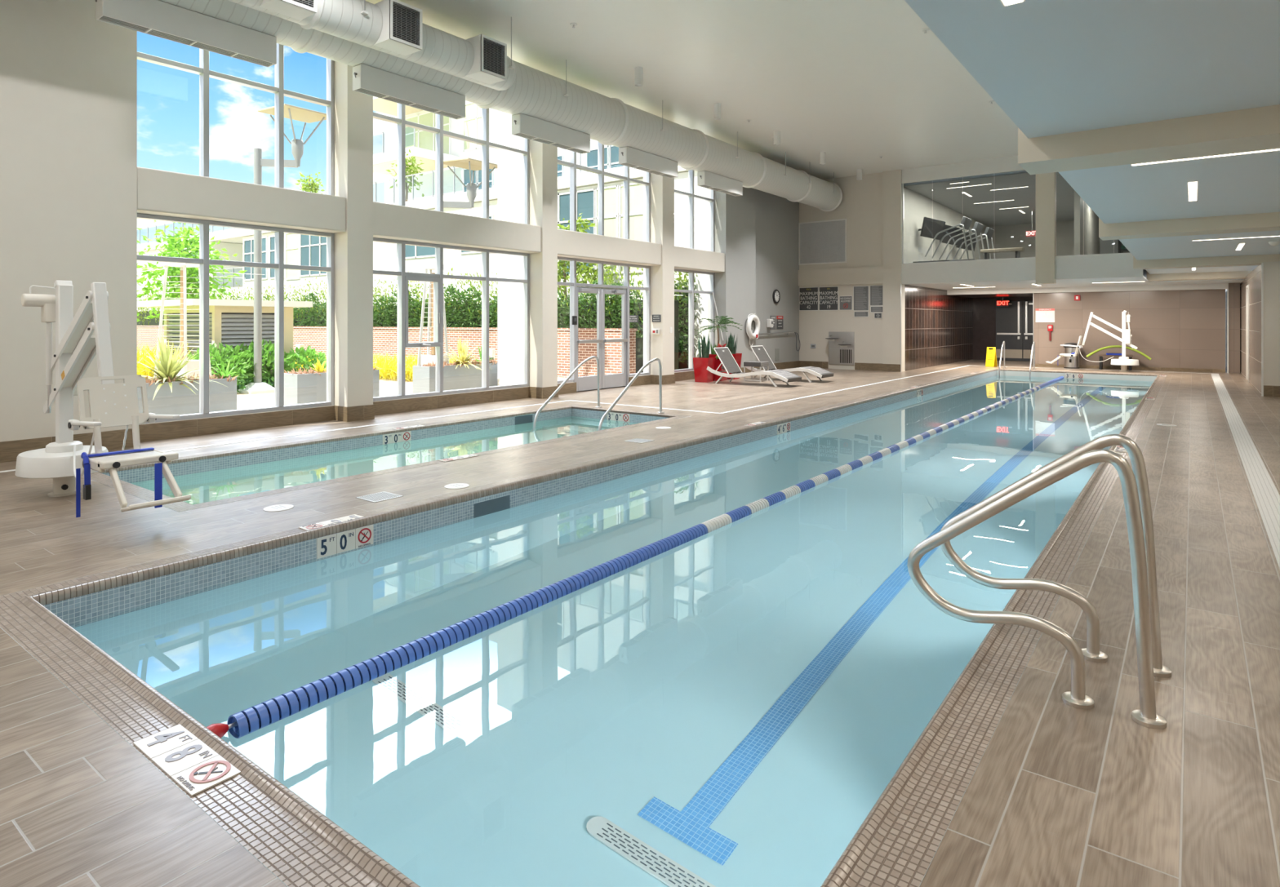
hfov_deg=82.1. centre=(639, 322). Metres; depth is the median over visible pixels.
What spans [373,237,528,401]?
window
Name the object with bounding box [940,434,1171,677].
pool handrail
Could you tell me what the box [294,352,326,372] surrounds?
ornamental grass
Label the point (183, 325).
grille
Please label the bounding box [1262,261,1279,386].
wall
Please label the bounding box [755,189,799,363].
wall
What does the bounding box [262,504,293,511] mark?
lid
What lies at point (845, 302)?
wall sign
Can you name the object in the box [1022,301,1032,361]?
door
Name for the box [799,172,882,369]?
wall
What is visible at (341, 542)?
depth marker
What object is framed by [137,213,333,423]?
window
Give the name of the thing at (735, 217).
wall
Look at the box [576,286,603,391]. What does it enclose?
door
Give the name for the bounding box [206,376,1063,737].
lane rope
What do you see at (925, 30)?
sprinkler
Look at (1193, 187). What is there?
recessed light
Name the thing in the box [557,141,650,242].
window
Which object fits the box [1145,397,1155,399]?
depth marker
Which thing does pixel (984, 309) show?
wall
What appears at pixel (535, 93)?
air duct
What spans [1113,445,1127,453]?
depth marker
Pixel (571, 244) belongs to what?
beam
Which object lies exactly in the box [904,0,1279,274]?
ceiling
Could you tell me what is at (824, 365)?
baseboard
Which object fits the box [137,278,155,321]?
young tree
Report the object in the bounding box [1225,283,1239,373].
wall pier
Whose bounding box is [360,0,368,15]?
hanger
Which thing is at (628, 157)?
diffuser
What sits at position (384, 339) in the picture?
wall
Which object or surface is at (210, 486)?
water
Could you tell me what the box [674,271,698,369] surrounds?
clipped hedge
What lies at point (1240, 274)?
beam
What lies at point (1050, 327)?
phone
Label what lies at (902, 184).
window
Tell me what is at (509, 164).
column
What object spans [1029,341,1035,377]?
ladder rail
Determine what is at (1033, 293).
trim
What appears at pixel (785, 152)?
hanger
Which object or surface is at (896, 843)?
pool edge
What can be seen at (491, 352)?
bollard light
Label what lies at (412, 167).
young tree
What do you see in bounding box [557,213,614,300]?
young tree
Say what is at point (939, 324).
wall
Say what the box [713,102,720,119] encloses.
recessed light
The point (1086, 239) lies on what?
column
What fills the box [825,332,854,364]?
fountain
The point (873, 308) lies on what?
wall sign
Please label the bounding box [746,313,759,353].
buoy
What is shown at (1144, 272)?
floor
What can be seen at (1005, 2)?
recessed light
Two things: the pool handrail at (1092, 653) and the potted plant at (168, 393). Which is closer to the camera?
the pool handrail at (1092, 653)
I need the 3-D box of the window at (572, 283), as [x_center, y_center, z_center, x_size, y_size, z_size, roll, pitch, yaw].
[-0.844,0.062,15.593,0.127,2.715,3.470,0,0,37]
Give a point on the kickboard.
(1106, 353)
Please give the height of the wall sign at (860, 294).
0.738 m
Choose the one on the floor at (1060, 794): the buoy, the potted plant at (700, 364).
the potted plant at (700, 364)
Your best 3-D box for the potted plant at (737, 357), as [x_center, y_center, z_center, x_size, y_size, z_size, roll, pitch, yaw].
[2.272,0.819,18.461,0.440,1.201,0.440,0,0,30]
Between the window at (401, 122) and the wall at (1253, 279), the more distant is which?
the wall at (1253, 279)
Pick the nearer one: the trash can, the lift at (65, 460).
the lift at (65, 460)
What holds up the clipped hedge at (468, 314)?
on the courtyard
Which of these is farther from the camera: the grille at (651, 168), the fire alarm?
the fire alarm
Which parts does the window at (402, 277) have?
vent sash, crank handle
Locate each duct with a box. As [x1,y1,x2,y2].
[158,0,842,211]
[226,0,516,90]
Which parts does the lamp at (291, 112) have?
post, arm, reflector plate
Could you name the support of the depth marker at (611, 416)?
attached to the wall tiles at (191, 467)
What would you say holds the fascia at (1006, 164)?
attached to the ceiling at (856, 82)
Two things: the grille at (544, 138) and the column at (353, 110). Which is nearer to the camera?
the column at (353, 110)
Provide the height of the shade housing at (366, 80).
0.322 m
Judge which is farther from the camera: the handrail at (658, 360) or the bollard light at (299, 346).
the bollard light at (299, 346)
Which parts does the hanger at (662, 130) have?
rod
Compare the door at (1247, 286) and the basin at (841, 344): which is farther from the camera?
the basin at (841, 344)
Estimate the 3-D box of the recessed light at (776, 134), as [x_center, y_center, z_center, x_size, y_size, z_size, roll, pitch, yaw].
[3.164,-4.250,16.952,0.150,0.300,0.150,0,0,37]
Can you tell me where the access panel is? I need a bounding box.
[774,348,779,360]
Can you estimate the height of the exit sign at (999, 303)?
0.340 m
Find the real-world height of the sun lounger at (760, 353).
0.839 m
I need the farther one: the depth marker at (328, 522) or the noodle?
the noodle
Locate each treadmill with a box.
[912,216,977,262]
[938,222,984,260]
[953,226,995,259]
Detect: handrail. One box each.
[533,355,601,426]
[597,358,664,431]
[906,448,1166,729]
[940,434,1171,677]
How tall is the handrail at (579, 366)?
1.369 m
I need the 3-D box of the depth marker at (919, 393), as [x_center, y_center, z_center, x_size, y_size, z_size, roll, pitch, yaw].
[6.087,1.533,15.968,0.008,0.143,0.427,0,0,37]
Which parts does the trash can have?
lid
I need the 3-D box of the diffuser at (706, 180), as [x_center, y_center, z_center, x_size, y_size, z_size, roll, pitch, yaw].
[1.880,-3.241,17.191,0.200,0.322,1.782,0,0,37]
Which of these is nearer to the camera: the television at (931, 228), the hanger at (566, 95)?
the hanger at (566, 95)
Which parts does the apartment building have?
railing, railing, railing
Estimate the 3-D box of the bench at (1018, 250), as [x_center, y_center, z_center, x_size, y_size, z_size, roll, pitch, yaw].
[10.348,-1.850,20.997,1.100,0.500,0.400,0,0,37]
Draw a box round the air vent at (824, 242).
[799,218,846,265]
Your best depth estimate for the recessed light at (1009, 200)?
24.00 m
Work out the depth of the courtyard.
14.60 m
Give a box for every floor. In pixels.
[0,360,1279,886]
[1142,269,1146,278]
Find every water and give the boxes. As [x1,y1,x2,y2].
[69,375,1153,886]
[128,416,639,504]
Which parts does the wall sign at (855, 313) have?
panel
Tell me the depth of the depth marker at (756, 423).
10.23 m
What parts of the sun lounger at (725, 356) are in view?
frame, rail, rail, leg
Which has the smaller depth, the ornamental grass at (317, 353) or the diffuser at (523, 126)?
the diffuser at (523, 126)
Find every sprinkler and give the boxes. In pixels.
[569,22,577,28]
[921,28,928,33]
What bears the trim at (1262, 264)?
attached to the wall at (1271, 269)
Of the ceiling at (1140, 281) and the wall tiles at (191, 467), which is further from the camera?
the ceiling at (1140, 281)
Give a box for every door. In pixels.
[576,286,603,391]
[601,288,627,388]
[995,301,1022,360]
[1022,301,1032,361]
[1245,284,1248,382]
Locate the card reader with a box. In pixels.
[572,315,577,324]
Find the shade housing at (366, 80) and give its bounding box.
[352,63,465,119]
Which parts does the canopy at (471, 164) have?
arm, reflector plate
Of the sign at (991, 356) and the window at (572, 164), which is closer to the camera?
the window at (572, 164)
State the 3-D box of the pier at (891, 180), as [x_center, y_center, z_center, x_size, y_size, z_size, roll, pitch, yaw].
[7.401,-1.490,21.429,0.530,5.820,0.350,0,0,37]
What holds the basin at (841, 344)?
in the fountain
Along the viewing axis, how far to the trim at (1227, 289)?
20.56 m
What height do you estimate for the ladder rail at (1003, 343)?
1.750 m
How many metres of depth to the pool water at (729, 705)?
3.54 m
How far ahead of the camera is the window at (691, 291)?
18.42 m
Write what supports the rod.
attached to the window at (691, 291)
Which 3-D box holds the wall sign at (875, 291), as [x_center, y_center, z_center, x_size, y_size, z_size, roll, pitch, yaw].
[6.976,-0.790,21.646,0.418,0.608,0.012,0,0,37]
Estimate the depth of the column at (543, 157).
13.77 m
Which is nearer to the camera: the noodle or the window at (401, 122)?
the window at (401, 122)
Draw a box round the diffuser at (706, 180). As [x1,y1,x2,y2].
[697,170,742,196]
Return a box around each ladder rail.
[998,341,1006,376]
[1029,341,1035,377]
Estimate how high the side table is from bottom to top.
0.475 m
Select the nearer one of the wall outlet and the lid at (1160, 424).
the lid at (1160, 424)
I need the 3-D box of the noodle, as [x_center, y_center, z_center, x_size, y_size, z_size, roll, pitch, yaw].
[14.277,0.898,21.945,1.643,0.424,0.068,0,0,37]
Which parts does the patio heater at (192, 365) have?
leg, leg, leg, leg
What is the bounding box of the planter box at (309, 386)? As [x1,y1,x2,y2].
[284,356,388,405]
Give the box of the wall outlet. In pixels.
[810,343,815,348]
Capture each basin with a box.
[825,335,838,341]
[838,341,851,347]
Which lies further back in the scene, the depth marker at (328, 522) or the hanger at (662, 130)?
the hanger at (662, 130)
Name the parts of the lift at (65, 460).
motor, actuator rod, post, lock knob, arm, armrest, arm, seat post, seat, footrest arm, footrest plate, armrest, footrest arm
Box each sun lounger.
[706,346,801,386]
[745,345,833,382]
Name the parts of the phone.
coiled cord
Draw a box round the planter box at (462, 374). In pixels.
[413,337,497,393]
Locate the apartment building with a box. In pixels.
[137,96,707,357]
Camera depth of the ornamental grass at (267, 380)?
15.90 m
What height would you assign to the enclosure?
1.930 m
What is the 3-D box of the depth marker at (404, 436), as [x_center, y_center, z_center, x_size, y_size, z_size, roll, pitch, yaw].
[-3.190,1.523,9.656,0.008,0.143,0.427,0,0,37]
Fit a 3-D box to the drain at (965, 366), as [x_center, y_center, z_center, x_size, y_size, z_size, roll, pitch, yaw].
[1.574,1.418,13.982,30.893,0.004,6.178,0,0,-35]
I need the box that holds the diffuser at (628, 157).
[618,146,677,177]
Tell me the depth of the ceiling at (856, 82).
12.80 m
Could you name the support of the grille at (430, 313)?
attached to the patio heater at (428, 358)
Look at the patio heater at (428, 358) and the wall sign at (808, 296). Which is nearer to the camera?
the patio heater at (428, 358)
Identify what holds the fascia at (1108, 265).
attached to the ceiling at (1140, 281)
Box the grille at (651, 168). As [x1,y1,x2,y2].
[622,163,675,177]
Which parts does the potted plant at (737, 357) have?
pot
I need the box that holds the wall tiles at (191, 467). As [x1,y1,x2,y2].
[100,408,666,512]
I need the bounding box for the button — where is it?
[652,328,659,334]
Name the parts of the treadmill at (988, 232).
handrail, handrail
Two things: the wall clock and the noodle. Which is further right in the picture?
the noodle
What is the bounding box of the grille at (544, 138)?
[515,133,586,153]
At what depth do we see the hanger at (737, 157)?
16.95 m
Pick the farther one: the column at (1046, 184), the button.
the column at (1046, 184)
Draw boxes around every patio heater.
[153,262,211,379]
[417,263,448,365]
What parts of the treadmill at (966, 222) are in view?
handrail, handrail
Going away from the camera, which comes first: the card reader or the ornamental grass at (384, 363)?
the card reader
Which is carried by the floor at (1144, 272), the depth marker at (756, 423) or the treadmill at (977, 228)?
the treadmill at (977, 228)
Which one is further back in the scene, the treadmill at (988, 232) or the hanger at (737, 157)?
the treadmill at (988, 232)
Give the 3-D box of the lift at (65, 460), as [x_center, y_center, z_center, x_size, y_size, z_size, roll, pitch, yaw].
[-4.127,0.536,5.606,2.339,1.768,0.612,0,0,37]
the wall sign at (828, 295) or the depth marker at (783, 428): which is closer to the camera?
the depth marker at (783, 428)
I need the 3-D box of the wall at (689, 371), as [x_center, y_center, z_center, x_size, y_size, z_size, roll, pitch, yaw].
[-2.119,1.312,13.974,0.215,0.215,13.270,0,0,37]
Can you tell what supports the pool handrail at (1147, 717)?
on the floor at (1060, 794)
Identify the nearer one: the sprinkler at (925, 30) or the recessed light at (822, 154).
the sprinkler at (925, 30)
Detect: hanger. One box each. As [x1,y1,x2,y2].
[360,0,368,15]
[508,17,514,69]
[563,59,568,97]
[660,100,664,131]
[735,131,739,158]
[783,151,786,175]
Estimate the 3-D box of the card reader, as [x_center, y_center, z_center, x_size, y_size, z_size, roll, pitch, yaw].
[-1.321,-0.040,14.832,0.043,0.180,0.120,0,0,37]
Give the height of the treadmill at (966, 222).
1.411 m
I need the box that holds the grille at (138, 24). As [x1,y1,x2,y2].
[99,16,271,66]
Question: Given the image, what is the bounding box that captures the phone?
[1047,324,1053,340]
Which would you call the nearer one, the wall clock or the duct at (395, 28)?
the duct at (395, 28)
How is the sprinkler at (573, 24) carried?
attached to the ceiling at (856, 82)
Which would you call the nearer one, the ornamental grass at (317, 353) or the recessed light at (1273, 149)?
the recessed light at (1273, 149)
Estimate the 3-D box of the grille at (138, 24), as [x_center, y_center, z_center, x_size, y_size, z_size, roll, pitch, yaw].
[-4.938,-3.110,8.124,0.170,0.060,1.720,0,0,37]
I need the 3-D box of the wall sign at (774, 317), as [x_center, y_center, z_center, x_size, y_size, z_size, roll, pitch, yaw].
[3.927,0.005,21.684,0.011,0.400,0.360,0,0,37]
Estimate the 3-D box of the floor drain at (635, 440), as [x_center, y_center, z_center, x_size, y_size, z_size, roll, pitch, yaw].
[-0.011,1.418,8.804,0.264,0.004,0.264,0,0,37]
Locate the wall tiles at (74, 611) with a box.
[34,370,1156,886]
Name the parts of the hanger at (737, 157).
rod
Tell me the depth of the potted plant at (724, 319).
17.92 m
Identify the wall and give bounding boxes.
[0,0,137,441]
[137,325,637,377]
[138,370,693,425]
[707,186,755,368]
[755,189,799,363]
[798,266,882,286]
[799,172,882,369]
[905,187,989,371]
[972,297,1032,361]
[989,220,1130,259]
[1033,288,1225,369]
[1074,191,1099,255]
[1240,265,1261,395]
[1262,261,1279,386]
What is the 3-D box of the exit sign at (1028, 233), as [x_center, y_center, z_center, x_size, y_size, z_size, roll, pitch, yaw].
[13.819,-3.480,25.890,0.387,0.920,0.044,0,0,37]
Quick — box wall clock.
[772,289,780,303]
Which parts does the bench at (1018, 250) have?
leg, seat, leg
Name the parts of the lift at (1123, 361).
footrest arm, armrest, seat, seat post, arm, post, motor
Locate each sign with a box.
[629,315,638,322]
[652,315,661,322]
[769,315,776,329]
[776,315,782,329]
[799,287,818,311]
[818,286,838,311]
[839,296,852,310]
[853,285,868,311]
[853,311,868,317]
[869,284,882,306]
[870,306,882,312]
[874,312,881,318]
[985,346,997,367]
[996,297,1008,306]
[1026,210,1035,237]
[1035,308,1054,322]
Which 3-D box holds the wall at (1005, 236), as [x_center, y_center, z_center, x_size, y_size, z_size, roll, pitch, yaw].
[17.816,-2.755,27.767,8.500,2.550,0.200,0,0,37]
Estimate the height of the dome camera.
0.070 m
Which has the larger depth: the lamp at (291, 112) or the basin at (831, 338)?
the basin at (831, 338)
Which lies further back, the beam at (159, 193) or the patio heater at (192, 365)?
the patio heater at (192, 365)
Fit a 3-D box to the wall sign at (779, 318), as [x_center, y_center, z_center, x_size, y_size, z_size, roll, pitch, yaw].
[4.197,0.005,22.043,0.011,0.400,0.420,0,0,37]
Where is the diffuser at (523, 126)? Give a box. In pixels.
[511,113,590,154]
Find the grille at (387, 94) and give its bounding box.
[355,88,461,118]
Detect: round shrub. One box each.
[186,342,254,393]
[222,339,294,389]
[270,345,326,372]
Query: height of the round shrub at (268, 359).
1.276 m
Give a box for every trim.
[900,284,901,372]
[1032,293,1033,366]
[1226,288,1228,373]
[1261,262,1263,396]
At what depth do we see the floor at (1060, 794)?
2.89 m
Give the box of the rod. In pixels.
[712,292,723,340]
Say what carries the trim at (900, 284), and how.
attached to the pier at (891, 180)
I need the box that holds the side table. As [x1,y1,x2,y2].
[743,360,768,382]
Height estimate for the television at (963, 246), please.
0.644 m
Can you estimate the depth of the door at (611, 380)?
15.95 m
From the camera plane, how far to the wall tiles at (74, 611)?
5.63 m
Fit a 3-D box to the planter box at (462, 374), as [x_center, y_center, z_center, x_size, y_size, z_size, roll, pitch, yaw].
[-3.489,0.864,14.392,1.134,1.172,1.890,0,0,37]
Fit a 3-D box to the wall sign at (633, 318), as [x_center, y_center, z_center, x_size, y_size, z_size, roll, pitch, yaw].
[-0.157,-0.080,16.509,0.010,0.170,0.400,0,0,37]
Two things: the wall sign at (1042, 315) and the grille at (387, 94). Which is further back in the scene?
the wall sign at (1042, 315)
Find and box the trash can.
[1063,342,1079,368]
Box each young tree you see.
[137,220,247,318]
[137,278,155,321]
[294,172,324,194]
[385,148,424,201]
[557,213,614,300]
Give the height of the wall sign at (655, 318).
0.170 m
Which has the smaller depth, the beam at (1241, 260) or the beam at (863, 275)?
the beam at (1241, 260)
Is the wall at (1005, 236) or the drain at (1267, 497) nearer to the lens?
the drain at (1267, 497)
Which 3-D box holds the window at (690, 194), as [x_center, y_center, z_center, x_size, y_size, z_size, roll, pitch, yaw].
[1.194,-2.995,18.302,0.127,2.410,2.370,0,0,37]
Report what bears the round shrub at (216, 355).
on the courtyard
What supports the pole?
attached to the wall at (777, 218)
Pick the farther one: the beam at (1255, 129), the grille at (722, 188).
the grille at (722, 188)
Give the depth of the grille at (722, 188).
17.21 m
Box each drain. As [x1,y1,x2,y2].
[0,365,1210,472]
[355,491,402,502]
[623,438,654,443]
[1210,373,1279,568]
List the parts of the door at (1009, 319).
kick plate, vertical rod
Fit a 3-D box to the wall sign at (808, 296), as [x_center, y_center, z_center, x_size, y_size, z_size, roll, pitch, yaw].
[5.265,-0.730,22.931,0.638,0.728,0.012,0,0,37]
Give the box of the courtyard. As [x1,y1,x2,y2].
[138,351,569,409]
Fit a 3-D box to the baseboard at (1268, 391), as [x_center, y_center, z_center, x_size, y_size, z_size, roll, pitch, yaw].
[12.849,1.315,13.438,2.215,0.210,0.015,0,0,37]
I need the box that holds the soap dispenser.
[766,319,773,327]
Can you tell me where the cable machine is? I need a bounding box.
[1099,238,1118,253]
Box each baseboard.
[0,360,799,462]
[799,360,900,372]
[1035,364,1225,373]
[1263,385,1279,397]
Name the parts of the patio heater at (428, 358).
leg, leg, leg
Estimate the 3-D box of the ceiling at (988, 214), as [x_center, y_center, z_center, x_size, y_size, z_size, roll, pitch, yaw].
[14.450,-3.985,23.291,8.900,0.090,11.400,0,0,37]
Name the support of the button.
attached to the column at (662, 188)
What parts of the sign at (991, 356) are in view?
panel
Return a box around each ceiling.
[364,0,1017,179]
[902,275,1244,290]
[903,170,1074,226]
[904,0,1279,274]
[951,293,1035,297]
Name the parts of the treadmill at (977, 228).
handrail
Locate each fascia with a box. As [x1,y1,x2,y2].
[901,155,1025,183]
[901,253,1142,284]
[946,283,1228,295]
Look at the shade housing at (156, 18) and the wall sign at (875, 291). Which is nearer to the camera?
the shade housing at (156, 18)
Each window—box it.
[137,43,333,195]
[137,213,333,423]
[373,102,528,224]
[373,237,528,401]
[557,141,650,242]
[557,257,650,392]
[674,169,714,252]
[674,268,714,372]
[902,183,1124,263]
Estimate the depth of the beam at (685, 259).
18.06 m
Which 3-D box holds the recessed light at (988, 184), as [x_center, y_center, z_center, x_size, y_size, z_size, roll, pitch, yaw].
[9.504,-3.937,21.256,1.216,0.006,0.066,0,0,37]
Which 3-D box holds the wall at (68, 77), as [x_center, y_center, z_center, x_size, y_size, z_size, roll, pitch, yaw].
[-7.133,-1.490,7.028,0.550,5.820,3.860,0,0,37]
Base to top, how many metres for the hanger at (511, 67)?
0.742 m
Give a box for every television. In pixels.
[918,217,945,240]
[939,224,962,246]
[955,231,977,251]
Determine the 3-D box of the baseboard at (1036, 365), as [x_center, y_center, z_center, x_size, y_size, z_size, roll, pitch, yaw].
[14.611,1.375,22.223,4.840,0.090,0.015,0,0,37]
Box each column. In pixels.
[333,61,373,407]
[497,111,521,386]
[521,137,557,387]
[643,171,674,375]
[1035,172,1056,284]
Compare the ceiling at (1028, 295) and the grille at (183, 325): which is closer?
the grille at (183, 325)
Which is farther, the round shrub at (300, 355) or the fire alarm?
the fire alarm
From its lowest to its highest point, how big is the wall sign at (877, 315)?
0.163 m
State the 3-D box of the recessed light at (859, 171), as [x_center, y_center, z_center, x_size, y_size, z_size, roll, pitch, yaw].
[6.308,-4.250,21.132,0.150,0.300,0.150,0,0,37]
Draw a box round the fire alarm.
[1074,295,1079,300]
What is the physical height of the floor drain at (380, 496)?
0.004 m
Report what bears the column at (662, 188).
on the floor at (1060, 794)
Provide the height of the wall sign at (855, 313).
0.168 m
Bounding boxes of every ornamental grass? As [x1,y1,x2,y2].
[137,342,190,379]
[262,372,274,387]
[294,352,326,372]
[373,351,455,381]
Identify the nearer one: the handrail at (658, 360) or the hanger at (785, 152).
the handrail at (658, 360)
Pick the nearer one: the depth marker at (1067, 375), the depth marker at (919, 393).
the depth marker at (919, 393)
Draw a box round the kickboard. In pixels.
[1106,353,1121,355]
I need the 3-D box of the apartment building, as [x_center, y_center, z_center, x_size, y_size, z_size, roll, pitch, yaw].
[-13.911,-5.210,40.084,49.620,13.320,12.650,0,0,37]
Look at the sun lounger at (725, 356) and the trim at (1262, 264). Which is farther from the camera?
the sun lounger at (725, 356)
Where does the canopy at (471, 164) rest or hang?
on the courtyard
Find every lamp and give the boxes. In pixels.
[236,103,326,394]
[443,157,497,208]
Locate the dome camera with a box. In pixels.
[1268,241,1279,246]
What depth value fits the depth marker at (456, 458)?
7.64 m
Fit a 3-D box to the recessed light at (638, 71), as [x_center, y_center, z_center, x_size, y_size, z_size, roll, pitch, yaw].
[-0.021,-4.250,12.716,0.150,0.300,0.150,0,0,37]
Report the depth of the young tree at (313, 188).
34.64 m
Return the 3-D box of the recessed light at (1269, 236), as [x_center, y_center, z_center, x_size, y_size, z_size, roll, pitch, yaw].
[9.375,-1.297,11.218,1.516,0.006,0.066,0,0,37]
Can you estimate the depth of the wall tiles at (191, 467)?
8.92 m
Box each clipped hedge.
[137,263,683,373]
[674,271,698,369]
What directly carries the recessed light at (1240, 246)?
in the ceiling at (1053, 67)
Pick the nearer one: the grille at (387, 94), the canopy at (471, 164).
the grille at (387, 94)
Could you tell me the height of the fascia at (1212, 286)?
0.160 m
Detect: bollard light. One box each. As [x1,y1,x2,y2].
[295,344,304,360]
[488,349,495,361]
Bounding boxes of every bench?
[980,247,1024,259]
[1098,354,1133,370]
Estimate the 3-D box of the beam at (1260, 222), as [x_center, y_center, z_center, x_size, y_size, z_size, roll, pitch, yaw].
[7.947,-1.555,8.650,4.295,0.850,0.500,0,0,37]
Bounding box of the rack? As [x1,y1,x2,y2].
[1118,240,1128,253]
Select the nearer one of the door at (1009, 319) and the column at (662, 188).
the column at (662, 188)
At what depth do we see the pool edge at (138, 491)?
8.02 m
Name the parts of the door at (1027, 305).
vertical rod, kick plate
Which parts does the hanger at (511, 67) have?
rod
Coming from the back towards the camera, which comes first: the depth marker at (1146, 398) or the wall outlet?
the wall outlet
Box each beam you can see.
[137,166,346,233]
[373,201,541,253]
[557,228,661,266]
[674,245,724,272]
[1017,104,1279,174]
[1098,212,1279,240]
[1133,253,1279,270]
[1146,271,1251,281]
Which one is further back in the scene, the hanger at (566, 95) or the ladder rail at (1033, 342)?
the ladder rail at (1033, 342)
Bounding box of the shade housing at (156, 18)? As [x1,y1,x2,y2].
[95,0,276,67]
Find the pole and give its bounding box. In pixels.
[758,332,799,351]
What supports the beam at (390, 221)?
attached to the column at (543, 157)
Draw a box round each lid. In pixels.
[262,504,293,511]
[444,483,469,488]
[655,426,671,429]
[1156,423,1177,426]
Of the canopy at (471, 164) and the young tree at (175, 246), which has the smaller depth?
the canopy at (471, 164)
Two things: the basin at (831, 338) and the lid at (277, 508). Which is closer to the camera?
the lid at (277, 508)
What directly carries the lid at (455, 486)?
on the floor at (1060, 794)
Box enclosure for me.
[137,299,312,384]
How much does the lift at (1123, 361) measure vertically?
1.768 m
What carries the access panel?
attached to the wall at (777, 218)
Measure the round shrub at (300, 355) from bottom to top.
1.122 m
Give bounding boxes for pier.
[882,169,905,371]
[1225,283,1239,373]
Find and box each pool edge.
[0,368,1167,886]
[82,404,688,511]
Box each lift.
[14,280,191,517]
[1045,310,1139,372]
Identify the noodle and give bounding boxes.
[1086,345,1151,360]
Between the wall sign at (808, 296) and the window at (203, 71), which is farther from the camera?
the wall sign at (808, 296)
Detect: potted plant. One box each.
[137,333,242,414]
[693,334,715,382]
[695,315,742,381]
[724,333,742,379]
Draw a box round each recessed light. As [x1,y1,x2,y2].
[634,66,643,86]
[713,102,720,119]
[773,130,780,145]
[819,151,825,164]
[856,168,862,180]
[948,183,991,188]
[973,200,1013,204]
[1000,0,1025,6]
[1130,148,1279,165]
[1186,181,1198,201]
[1193,235,1279,240]
[1235,243,1244,250]
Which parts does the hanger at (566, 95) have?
rod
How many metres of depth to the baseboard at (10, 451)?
10.34 m
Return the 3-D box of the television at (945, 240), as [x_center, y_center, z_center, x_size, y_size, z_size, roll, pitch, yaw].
[10.038,-2.830,24.050,1.036,0.644,0.488,0,0,-33]
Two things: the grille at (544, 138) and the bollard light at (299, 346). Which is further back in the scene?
the bollard light at (299, 346)
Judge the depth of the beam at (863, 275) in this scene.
22.23 m
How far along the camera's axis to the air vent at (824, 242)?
22.64 m
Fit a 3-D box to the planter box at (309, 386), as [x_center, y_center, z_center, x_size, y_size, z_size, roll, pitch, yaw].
[-5.109,0.944,12.344,0.822,1.012,1.702,0,0,37]
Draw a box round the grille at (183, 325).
[160,275,199,347]
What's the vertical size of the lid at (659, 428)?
0.008 m
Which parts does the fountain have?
panel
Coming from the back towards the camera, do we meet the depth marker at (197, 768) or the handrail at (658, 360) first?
the handrail at (658, 360)
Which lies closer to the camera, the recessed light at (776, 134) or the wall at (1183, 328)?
the recessed light at (776, 134)
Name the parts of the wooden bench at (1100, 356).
leg, seat, leg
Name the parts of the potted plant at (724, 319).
pot, bromeliad flower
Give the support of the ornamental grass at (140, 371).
on the courtyard
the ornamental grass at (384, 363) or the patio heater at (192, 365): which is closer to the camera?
the patio heater at (192, 365)
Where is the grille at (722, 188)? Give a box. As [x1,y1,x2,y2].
[699,185,738,195]
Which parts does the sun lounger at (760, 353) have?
frame, rail, rail, leg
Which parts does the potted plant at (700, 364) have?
pot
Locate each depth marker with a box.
[133,724,240,796]
[298,514,363,530]
[316,524,373,559]
[382,431,411,444]
[392,425,423,429]
[438,453,478,462]
[606,412,630,422]
[744,422,764,426]
[777,422,790,435]
[916,389,923,396]
[1065,373,1084,378]
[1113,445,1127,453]
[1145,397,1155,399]
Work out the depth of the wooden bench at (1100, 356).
22.01 m

